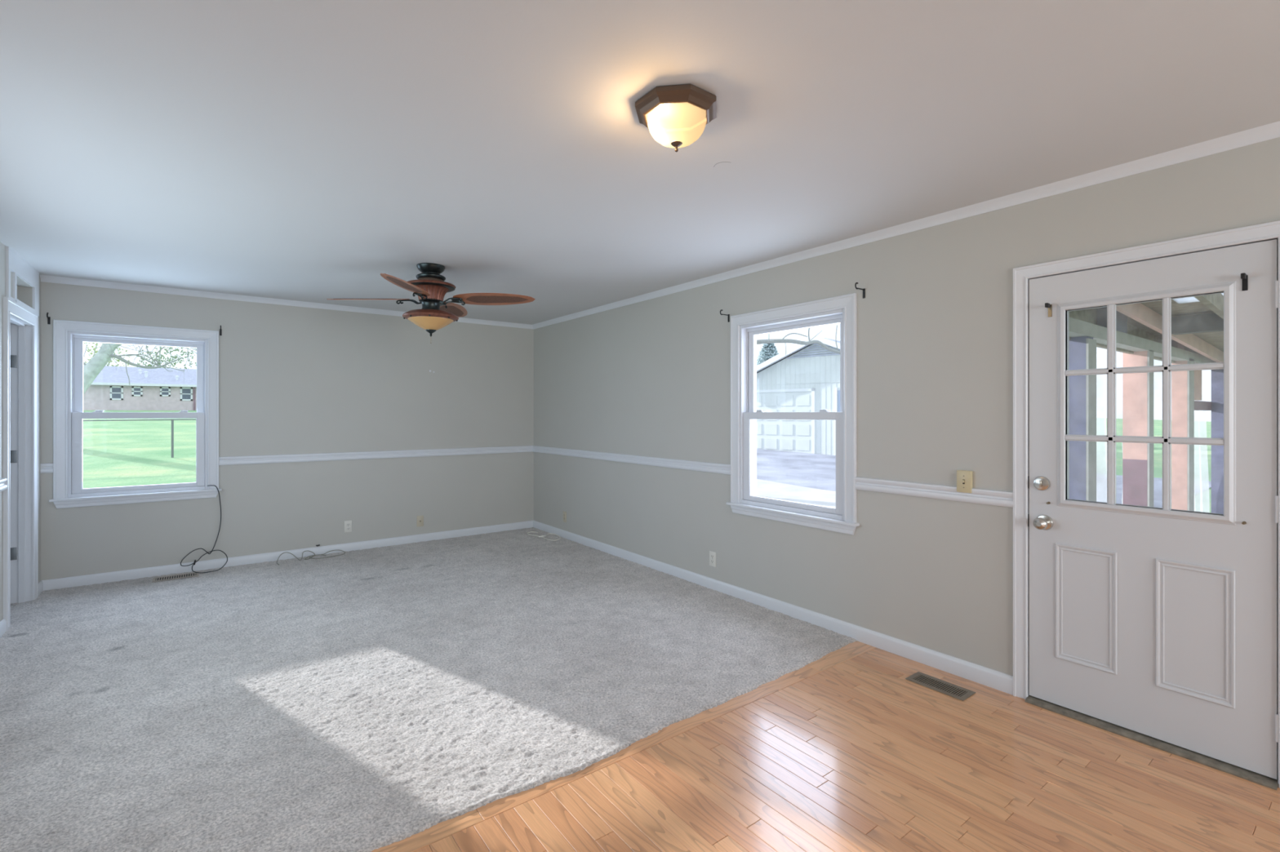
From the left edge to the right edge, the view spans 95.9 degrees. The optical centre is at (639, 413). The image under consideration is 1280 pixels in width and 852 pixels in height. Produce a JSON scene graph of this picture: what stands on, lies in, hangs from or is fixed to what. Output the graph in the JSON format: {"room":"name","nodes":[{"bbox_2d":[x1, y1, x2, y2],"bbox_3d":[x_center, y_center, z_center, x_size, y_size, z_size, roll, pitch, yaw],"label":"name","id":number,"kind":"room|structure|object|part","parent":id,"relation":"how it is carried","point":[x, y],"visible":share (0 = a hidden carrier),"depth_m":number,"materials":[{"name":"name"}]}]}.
{"room":"empty living room","nodes":[
{"label":"empty living room","id":0,"kind":"room"},
{"bbox_2d":[0,241,40,622],"bbox_3d":[-1.828,0.165,0.618,0.150,2.460,9.486,0,0,-37],"label":"wall","id":1,"kind":"structure","parent":0,"point":[24,291],"depth_m":3.63,"materials":[{"name":"paint"}]},
{"bbox_2d":[0,478,7,492],"bbox_3d":[-1.494,0.441,0.315,0.019,0.076,8.300,0,0,-37],"label":"trim","id":2,"kind":"structure","parent":1,"relation":"attached to","point":[3,486],"depth_m":3.57,"materials":[{"name":"white paint"}]},
{"bbox_2d":[0,580,43,638],"bbox_3d":[-1.807,1.331,0.727,0.015,0.088,9.336,0,0,-37],"label":"baseboard","id":3,"kind":"structure","parent":1,"relation":"attached to","point":[3,623],"depth_m":3.61,"materials":[{"name":"white paint"}]},
{"bbox_2d":[5,246,39,315],"bbox_3d":[-4.345,-0.900,3.964,0.172,0.330,0.840,0,0,-37],"label":"trim","id":4,"kind":"structure","parent":1,"relation":"attached to","point":[19,267],"depth_m":3.90,"materials":[{"name":"white paint"}]},
{"bbox_2d":[40,281,533,580],"bbox_3d":[-2.996,0.165,5.768,4.477,2.460,0.151,0,0,-37],"label":"wall","id":5,"kind":"structure","parent":0,"point":[293,380],"depth_m":5.57,"materials":[{"name":"paint"}]},
{"bbox_2d":[46,312,50,324],"bbox_3d":[-4.566,-0.737,4.454,0.015,0.086,0.064,0,0,-37],"label":"curtain rod bracket","id":6,"kind":"object","parent":5,"relation":"attached to","point":[47,317],"visible":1,"depth_m":4.47,"materials":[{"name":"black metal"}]},
{"bbox_3d":[-4.584,-0.723,4.477,0.015,0.058,0.004,0,0,-37],"label":"mounting plate","id":7,"kind":"part","parent":6,"relation":"part of","materials":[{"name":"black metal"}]},
{"bbox_2d":[48,319,222,508],"bbox_3d":[-4.181,0.004,4.848,1.078,1.473,0.195,0,0,-37],"label":"window","id":8,"kind":"structure","parent":5,"relation":"in","point":[68,336],"depth_m":4.73,"materials":[{"name":"white paint"}]},
{"bbox_3d":[-4.170,0.311,4.833,0.842,0.645,0.038,0,0,-37],"label":"sash","id":9,"kind":"part","parent":8,"relation":"part of","materials":[{"name":"white plastic"}]},
{"bbox_3d":[-4.197,-0.298,4.870,0.828,0.660,0.034,0,0,-37],"label":"sash","id":10,"kind":"part","parent":8,"relation":"part of","materials":[{"name":"clear glass"}]},
{"bbox_2d":[180,484,227,573],"bbox_3d":[-3.768,0.992,4.995,0.328,0.741,0.150,0,0,-37],"label":"cable","id":11,"kind":"object","parent":8,"relation":"hanging from","point":[212,550],"visible":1,"depth_m":5.03,"materials":[{"name":"grey rubber"}]},
{"bbox_2d":[40,275,533,328],"bbox_3d":[-2.939,-1.042,5.692,4.177,0.046,0.042,0,0,-37],"label":"trim","id":12,"kind":"structure","parent":5,"relation":"attached to","point":[46,278],"depth_m":5.18,"materials":[{"name":"white paint"}]},
{"bbox_2d":[40,445,533,473],"bbox_3d":[-2.946,0.421,5.701,4.177,0.076,0.019,0,0,-37],"label":"trim","id":13,"kind":"structure","parent":5,"relation":"attached to","point":[47,468],"depth_m":5.77,"materials":[{"name":"white paint"}]},
{"bbox_2d":[41,520,533,591],"bbox_3d":[-2.947,1.331,5.702,4.177,0.088,0.015,0,0,-37],"label":"baseboard","id":14,"kind":"structure","parent":5,"relation":"attached to","point":[88,580],"depth_m":5.30,"materials":[{"name":"white paint"}]},
{"bbox_2d":[344,520,351,533],"bbox_3d":[-2.902,1.122,5.741,0.070,0.115,0.008,0,0,-37],"label":"wall outlet","id":15,"kind":"object","parent":5,"relation":"attached to","point":[348,524],"visible":1,"depth_m":5.74,"materials":[{"name":"white plastic"}]},
{"bbox_2d":[417,515,423,527],"bbox_3d":[-2.342,1.147,6.156,0.070,0.115,0.018,0,0,-37],"label":"cable jack","id":16,"kind":"object","parent":5,"relation":"attached to","point":[420,518],"visible":1,"depth_m":6.16,"materials":[{"name":"beige plastic"}]},
{"bbox_2d":[0,0,1279,324],"bbox_3d":[-1.043,-1.125,1.302,6.727,0.121,9.636,0,0,-37],"label":"ceiling","id":17,"kind":"structure","parent":0,"point":[313,151],"depth_m":2.14,"materials":[{"name":"paint"}]},
{"bbox_2d":[326,262,535,343],"bbox_3d":[-1.509,-0.786,4.166,1.082,0.559,1.082,0,0,45],"label":"ceiling fan","id":18,"kind":"object","parent":17,"relation":"hanging from","point":[430,287],"visible":1,"depth_m":4.10,"materials":[{"name":"brown wood"}]},
{"bbox_3d":[-1.962,-0.827,4.166,0.597,0.006,0.207,0,13,0],"label":"blade","id":19,"kind":"part","parent":18,"relation":"part of","materials":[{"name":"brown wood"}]},
{"bbox_3d":[-1.509,-0.827,3.713,0.207,0.006,0.597,13,0,0],"label":"blade","id":20,"kind":"part","parent":18,"relation":"part of","materials":[{"name":"brown wood"}]},
{"bbox_3d":[-1.659,-0.809,4.170,0.179,0.032,0.079,0,13,0],"label":"blade arm","id":21,"kind":"part","parent":18,"relation":"part of","materials":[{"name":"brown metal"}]},
{"bbox_3d":[-1.513,-0.809,4.016,0.079,0.032,0.179,13,0,0],"label":"blade arm","id":22,"kind":"part","parent":18,"relation":"part of","materials":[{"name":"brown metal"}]},
{"bbox_3d":[-1.509,-0.641,4.166,0.316,0.088,0.316,0,0,0],"label":"lamp shade","id":23,"kind":"part","parent":18,"relation":"part of","materials":[{"name":"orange glass"}]},
{"bbox_3d":[-1.359,-0.809,4.162,0.179,0.032,0.079,0,-13,0],"label":"blade arm","id":24,"kind":"part","parent":18,"relation":"part of","materials":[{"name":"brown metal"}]},
{"bbox_3d":[-1.509,-0.827,4.620,0.207,0.006,0.597,-13,0,0],"label":"blade","id":25,"kind":"part","parent":18,"relation":"part of","materials":[{"name":"brown wood"}]},
{"bbox_3d":[-1.055,-0.827,4.166,0.597,0.006,0.207,0,-13,0],"label":"blade","id":26,"kind":"part","parent":18,"relation":"part of","materials":[{"name":"brown wood"}]},
{"bbox_2d":[635,84,716,151],"bbox_3d":[0.127,-0.985,2.000,0.274,0.158,0.274,0,0,-37],"label":"ceiling light","id":27,"kind":"object","parent":17,"relation":"attached to","point":[675,116],"visible":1,"depth_m":1.92,"materials":[{"name":"white glass"}]},
{"bbox_3d":[0.127,-0.982,2.000,0.203,0.094,0.203,0,0,-37],"label":"lamp shade","id":28,"kind":"part","parent":27,"relation":"part of","materials":[{"name":"white glass"}]},
{"bbox_2d":[371,640,1279,851],"bbox_3d":[-1.140,1.435,1.323,6.597,0.120,9.486,0,0,-37],"label":"floor","id":29,"kind":"structure","parent":0,"point":[841,752],"depth_m":2.14,"materials":[{"name":"brown wood"}]},
{"bbox_2d":[0,527,856,851],"bbox_3d":[-2.582,1.374,3.221,6.577,0.022,4.430,0,0,-37],"label":"floor","id":30,"kind":"structure","parent":29,"relation":"on","point":[369,700],"depth_m":2.87,"materials":[{"name":"grey carpet"}]},
{"bbox_2d":[151,572,199,582],"bbox_3d":[-3.863,1.359,4.808,0.300,0.004,0.140,0,0,-37],"label":"floor vent","id":31,"kind":"object","parent":30,"relation":"in","point":[188,575],"visible":1,"depth_m":4.80,"materials":[{"name":"beige metal"}]},
{"bbox_2d":[276,550,345,564],"bbox_3d":[-3.087,1.329,5.439,0.577,0.070,0.204,0,0,-37],"label":"cord","id":32,"kind":"object","parent":30,"relation":"on","point":[332,550],"visible":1,"depth_m":5.45,"materials":[{"name":"grey plastic"}]},
{"bbox_2d":[527,531,560,541],"bbox_3d":[-1.048,1.347,6.415,0.550,0.023,0.219,0,0,43],"label":"cord","id":33,"kind":"object","parent":30,"relation":"on","point":[541,536],"visible":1,"depth_m":6.37,"materials":[{"name":"white plastic"}]},
{"bbox_2d":[905,671,975,701],"bbox_3d":[1.512,1.372,2.914,0.135,0.004,0.287,0,0,-37],"label":"floor vent","id":34,"kind":"object","parent":29,"relation":"in","point":[957,692],"visible":1,"depth_m":2.91,"materials":[{"name":"brown metal"}]},
{"bbox_2d":[533,137,1279,675],"bbox_3d":[1.584,0.165,3.280,0.150,2.460,9.636,0,0,-37],"label":"wall","id":35,"kind":"structure","parent":0,"point":[651,378],"depth_m":3.35,"materials":[{"name":"paint"}]},
{"bbox_2d":[563,511,566,522],"bbox_3d":[-0.830,1.135,6.356,0.008,0.115,0.070,0,0,-37],"label":"wall outlet","id":36,"kind":"object","parent":35,"relation":"attached to","point":[564,513],"visible":1,"depth_m":6.34,"materials":[{"name":"beige plastic"}]},
{"bbox_2d":[709,551,715,567],"bbox_3d":[0.566,1.133,4.501,0.008,0.115,0.070,0,0,-37],"label":"wall outlet","id":37,"kind":"object","parent":35,"relation":"attached to","point":[712,554],"visible":1,"depth_m":4.50,"materials":[{"name":"white plastic"}]},
{"bbox_2d":[720,309,729,322],"bbox_3d":[0.635,-0.737,4.339,0.094,0.086,0.015,0,0,-37],"label":"curtain rod bracket","id":38,"kind":"object","parent":35,"relation":"attached to","point":[728,315],"visible":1,"depth_m":4.36,"materials":[{"name":"black metal"}]},
{"bbox_2d":[533,520,1013,695],"bbox_3d":[1.518,1.331,3.230,0.015,0.088,9.336,0,0,-37],"label":"baseboard","id":39,"kind":"structure","parent":35,"relation":"attached to","point":[996,680],"depth_m":3.64,"materials":[{"name":"white paint"}]},
{"bbox_2d":[533,445,1013,507],"bbox_3d":[1.516,0.421,3.229,0.019,0.076,9.336,0,0,-37],"label":"trim","id":40,"kind":"structure","parent":35,"relation":"attached to","point":[983,496],"depth_m":3.39,"materials":[{"name":"white paint"}]},
{"bbox_2d":[726,293,859,535],"bbox_3d":[1.046,0.004,3.956,0.195,1.473,1.078,0,0,-37],"label":"window","id":41,"kind":"structure","parent":35,"relation":"in","point":[842,309],"depth_m":3.90,"materials":[{"name":"white paint"}]},
{"bbox_3d":[1.064,0.005,3.969,0.151,1.315,0.880,0,0,-37],"label":"frame","id":42,"kind":"part","parent":41,"relation":"part of","materials":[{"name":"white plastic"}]},
{"bbox_3d":[1.031,0.311,3.945,0.038,0.645,0.842,0,0,-37],"label":"sash","id":43,"kind":"part","parent":41,"relation":"part of","materials":[{"name":"white plastic"}]},
{"bbox_3d":[1.068,-0.298,3.972,0.034,0.660,0.828,0,0,-37],"label":"sash","id":44,"kind":"part","parent":41,"relation":"part of","materials":[{"name":"white plastic"}]},
{"bbox_2d":[854,282,865,298],"bbox_3d":[1.310,-0.737,3.442,0.094,0.086,0.015,0,0,-37],"label":"curtain rod bracket","id":45,"kind":"object","parent":35,"relation":"attached to","point":[864,290],"visible":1,"depth_m":3.46,"materials":[{"name":"black metal"}]},
{"bbox_3d":[1.346,-0.723,3.469,0.004,0.058,0.015,0,0,-37],"label":"mounting plate","id":46,"kind":"part","parent":45,"relation":"part of","materials":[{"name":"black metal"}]},
{"bbox_2d":[532,120,1279,328],"bbox_3d":[1.507,-1.042,3.222,0.042,0.046,9.336,0,0,-37],"label":"trim","id":47,"kind":"structure","parent":35,"relation":"attached to","point":[1271,131],"depth_m":2.86,"materials":[{"name":"white paint"}]},
{"bbox_2d":[956,470,973,493],"bbox_3d":[1.683,0.352,2.996,0.034,0.113,0.072,0,0,-37],"label":"light switch","id":48,"kind":"object","parent":35,"relation":"attached to","point":[964,478],"visible":1,"depth_m":2.99,"materials":[{"name":"beige plastic"}]},
{"bbox_2d":[1013,220,1279,791],"bbox_3d":[2.143,0.333,2.478,0.221,2.084,0.930,0,0,-37],"label":"door","id":49,"kind":"structure","parent":35,"relation":"in","point":[1157,628],"depth_m":2.40,"materials":[{"name":"white paint"}]},
{"bbox_3d":[1.875,0.421,2.783,0.024,0.243,0.005,0,0,-37],"label":"strike plate","id":50,"kind":"part","parent":49,"relation":"part of","materials":[{"name":"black metal"}]},
{"bbox_3d":[1.880,0.513,2.703,0.071,0.072,0.072,0,0,-37],"label":"knob","id":51,"kind":"part","parent":49,"relation":"part of","materials":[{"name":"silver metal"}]},
{"bbox_2d":[1044,302,1052,316],"bbox_3d":[1.903,-0.484,2.691,0.049,0.060,0.015,0,0,-37],"label":"curtain rod bracket","id":52,"kind":"object","parent":49,"relation":"attached to","point":[1048,305],"visible":1,"depth_m":2.70,"materials":[{"name":"gold metal"}]},
{"bbox_3d":[1.921,-0.483,2.705,0.004,0.058,0.015,0,0,-37],"label":"mounting plate","id":53,"kind":"part","parent":52,"relation":"part of","materials":[{"name":"gold metal"}]},
{"bbox_3d":[2.001,0.868,2.595,0.008,0.531,0.226,0,0,-37],"label":"panel","id":54,"kind":"part","parent":49,"relation":"part of","materials":[{"name":"white paint"}]},
{"bbox_3d":[2.118,-0.040,2.453,0.032,0.938,0.583,0,0,-37],"label":"glazing frame","id":55,"kind":"part","parent":49,"relation":"part of","materials":[{"name":"white paint"}]},
{"bbox_3d":[2.216,0.868,2.310,0.008,0.531,0.232,0,0,-37],"label":"panel","id":56,"kind":"part","parent":49,"relation":"part of","materials":[{"name":"white paint"}]},
{"bbox_2d":[1240,272,1248,290],"bbox_3d":[2.284,-0.499,2.184,0.049,0.060,0.015,0,0,-37],"label":"curtain rod bracket","id":57,"kind":"object","parent":49,"relation":"attached to","point":[1244,277],"visible":1,"depth_m":2.19,"materials":[{"name":"black metal"}]},
{"bbox_3d":[2.303,-0.498,2.197,0.004,0.058,0.015,0,0,-37],"label":"mounting plate","id":58,"kind":"part","parent":57,"relation":"part of","materials":[{"name":"black metal"}]},
{"bbox_3d":[-5.262,0.165,3.102,2.350,2.460,1.686,0,0,-37],"label":"wall","id":59,"kind":"structure","parent":0,"visible":0},
{"bbox_2d":[3,296,38,631],"bbox_3d":[-4.531,0.320,3.736,0.758,2.110,0.830,0,0,-37],"label":"door","id":60,"kind":"structure","parent":59,"relation":"in","point":[20,324],"depth_m":4.17,"materials":[{"name":"white paint"}]},
{"label":"outside","id":61,"kind":"structure","parent":0,"visible":0},
{"bbox_2d":[756,448,1211,507],"bbox_3d":[4.066,1.391,19.707,7.800,0.684,21.400,0,0,-37],"label":"driveway","id":62,"kind":"structure","parent":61,"point":[815,471],"depth_m":16.07,"materials":[{"name":"concrete"}]},
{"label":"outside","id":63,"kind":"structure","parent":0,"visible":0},
{"bbox_2d":[82,409,1211,512],"bbox_3d":[-23.066,-0.442,38.961,130.000,4.634,130.000,0,0,-37],"label":"lawn","id":64,"kind":"structure","parent":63,"point":[138,452],"depth_m":19.46,"materials":[{"name":"green plant"}]},
{"bbox_2d":[83,342,129,366],"bbox_3d":[-65.575,-8.193,69.336,7.998,14.827,9.483,0,0,-37],"label":"tree","id":65,"kind":"object","parent":64,"relation":"on","point":[95,348],"visible":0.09,"depth_m":69.01,"materials":[{"name":"green plant"}]},
{"bbox_2d":[82,418,195,457],"bbox_3d":[-17.027,0.802,15.971,20.000,1.310,0.060,0,0,-37],"label":"wire fence","id":66,"kind":"object","parent":64,"relation":"on","point":[172,420],"visible":0.17,"depth_m":17.86,"materials":[{"name":"silver metal"}]},
{"bbox_3d":[-17.027,0.195,15.971,20.000,0.096,0.036,0,0,-37],"label":"rail","id":67,"kind":"part","parent":66,"relation":"part of","materials":[{"name":"silver metal"}]},
{"bbox_3d":[-14.484,0.816,17.885,0.055,1.282,0.055,0,0,31],"label":"post","id":68,"kind":"part","parent":66,"relation":"part of","materials":[{"name":"silver metal"}]},
{"bbox_2d":[83,364,196,410],"bbox_3d":[-52.366,-2.250,56.271,46.000,4.850,10.100,0,0,-37],"label":"house","id":69,"kind":"structure","parent":64,"relation":"on","point":[157,388],"depth_m":55.16,"materials":[{"name":"brick"}]},
{"bbox_3d":[-48.547,-1.920,53.551,0.630,0.990,0.020,0,0,-37],"label":"pane","id":70,"kind":"part","parent":69,"relation":"part of","materials":[{"name":"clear glass"}]},
{"bbox_3d":[-47.392,-2.105,54.420,0.480,0.620,0.020,0,0,-37],"label":"pane","id":71,"kind":"part","parent":69,"relation":"part of","materials":[{"name":"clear glass"}]},
{"bbox_2d":[143,371,148,377],"bbox_3d":[-47.935,-3.836,56.039,0.340,0.660,0.340,0,0,-37],"label":"roof vent","id":72,"kind":"object","parent":69,"relation":"attached to","point":[145,375],"depth_m":55.97,"materials":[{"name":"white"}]},
{"bbox_3d":[-45.763,-2.130,55.646,0.500,0.610,0.020,0,0,-37],"label":"pane","id":73,"kind":"part","parent":69,"relation":"part of","materials":[{"name":"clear glass"}]},
{"bbox_3d":[-44.476,-1.935,56.615,0.660,1.020,0.020,0,0,-37],"label":"pane","id":74,"kind":"part","parent":69,"relation":"part of","materials":[{"name":"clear glass"}]},
{"bbox_2d":[83,342,196,395],"bbox_3d":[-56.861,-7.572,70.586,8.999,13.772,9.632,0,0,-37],"label":"tree","id":75,"kind":"object","parent":64,"relation":"on","point":[159,360],"visible":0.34,"depth_m":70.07,"materials":[{"name":"green plant"}]},
{"bbox_2d":[756,333,778,365],"bbox_3d":[7.400,-1.725,33.078,5.240,6.200,5.153,0,0,-37],"label":"evergreen tree","id":76,"kind":"object","parent":64,"relation":"on","point":[765,354],"visible":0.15,"depth_m":32.83,"materials":[{"name":"green plant"}]},
{"bbox_2d":[756,324,839,355],"bbox_3d":[2.758,-0.373,14.032,6.267,4.707,1.568,0,0,-14],"label":"tree","id":77,"kind":"object","parent":64,"relation":"on","point":[774,340],"visible":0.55,"depth_m":14.18,"materials":[{"name":"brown plant"}]},
{"bbox_2d":[756,334,839,455],"bbox_3d":[8.923,-0.590,23.344,8.800,4.430,7.820,0,0,44],"label":"garage","id":78,"kind":"structure","parent":64,"relation":"on","point":[806,379],"depth_m":21.34,"materials":[{"name":"beige"}]},
{"bbox_3d":[5.296,0.325,21.988,0.436,2.300,2.678,0,0,-37],"label":"door","id":79,"kind":"part","parent":78,"relation":"part of","materials":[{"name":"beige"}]},
{"bbox_3d":[5.599,0.325,21.675,3.780,2.500,0.040,0,0,44],"label":"door trim","id":80,"kind":"part","parent":78,"relation":"part of","materials":[{"name":"white"}]},
{"bbox_2d":[1069,293,1223,514],"bbox_3d":[5.917,0.287,4.547,8.277,2.875,3.749,0,0,-37],"label":"porch","id":81,"kind":"object","parent":64,"relation":"on","point":[1197,322],"visible":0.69,"depth_m":5.96,"materials":[{"name":"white wood"}]},
{"bbox_3d":[3.732,0.440,4.900,0.183,2.170,0.138,0,0,-37],"label":"post","id":82,"kind":"part","parent":81,"relation":"part of","materials":[{"name":"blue wood"}]},
{"bbox_3d":[5.199,1.000,6.042,0.144,1.050,0.198,0,0,-37],"label":"post","id":83,"kind":"part","parent":81,"relation":"part of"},
{"bbox_3d":[5.199,-0.090,6.042,0.144,1.130,0.198,0,0,-37],"label":"post","id":84,"kind":"part","parent":81,"relation":"part of","materials":[{"name":"pink paint"}]},
{"bbox_3d":[4.834,-0.700,5.694,7.927,0.110,0.115,0,0,-37],"label":"plate","id":85,"kind":"part","parent":81,"relation":"part of","materials":[{"name":"white wood"}]},
{"bbox_3d":[6.687,0.425,7.128,0.241,2.200,0.143,0,0,-37],"label":"post","id":86,"kind":"part","parent":81,"relation":"part of","materials":[{"name":"pink paint"}]},
{"bbox_3d":[4.733,-0.984,4.313,0.890,0.047,1.240,0,0,-37],"label":"translucent roof panel","id":87,"kind":"part","parent":81,"relation":"part of","materials":[{"name":"plastic"}]},
{"bbox_3d":[7.143,-0.390,7.429,0.550,0.430,0.040,0,0,-37],"label":"panel","id":88,"kind":"part","parent":81,"relation":"part of","materials":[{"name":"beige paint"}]},
{"bbox_3d":[7.383,-0.105,7.610,1.150,0.120,0.040,0,0,-37],"label":"panel","id":89,"kind":"part","parent":81,"relation":"part of","materials":[{"name":"grey"}]},
{"bbox_3d":[8.031,0.425,7.872,0.200,2.200,0.320,0,0,-37],"label":"post","id":90,"kind":"part","parent":81,"relation":"part of","materials":[{"name":"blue wood"}]},
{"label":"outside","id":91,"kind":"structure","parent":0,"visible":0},
{"bbox_2d":[756,479,835,507],"bbox_3d":[1.039,1.639,12.422,5.800,0.374,13.400,0,0,-37],"label":"walkway","id":92,"kind":"structure","parent":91,"point":[766,489],"depth_m":12.56,"materials":[{"name":"concrete"}]}
]}

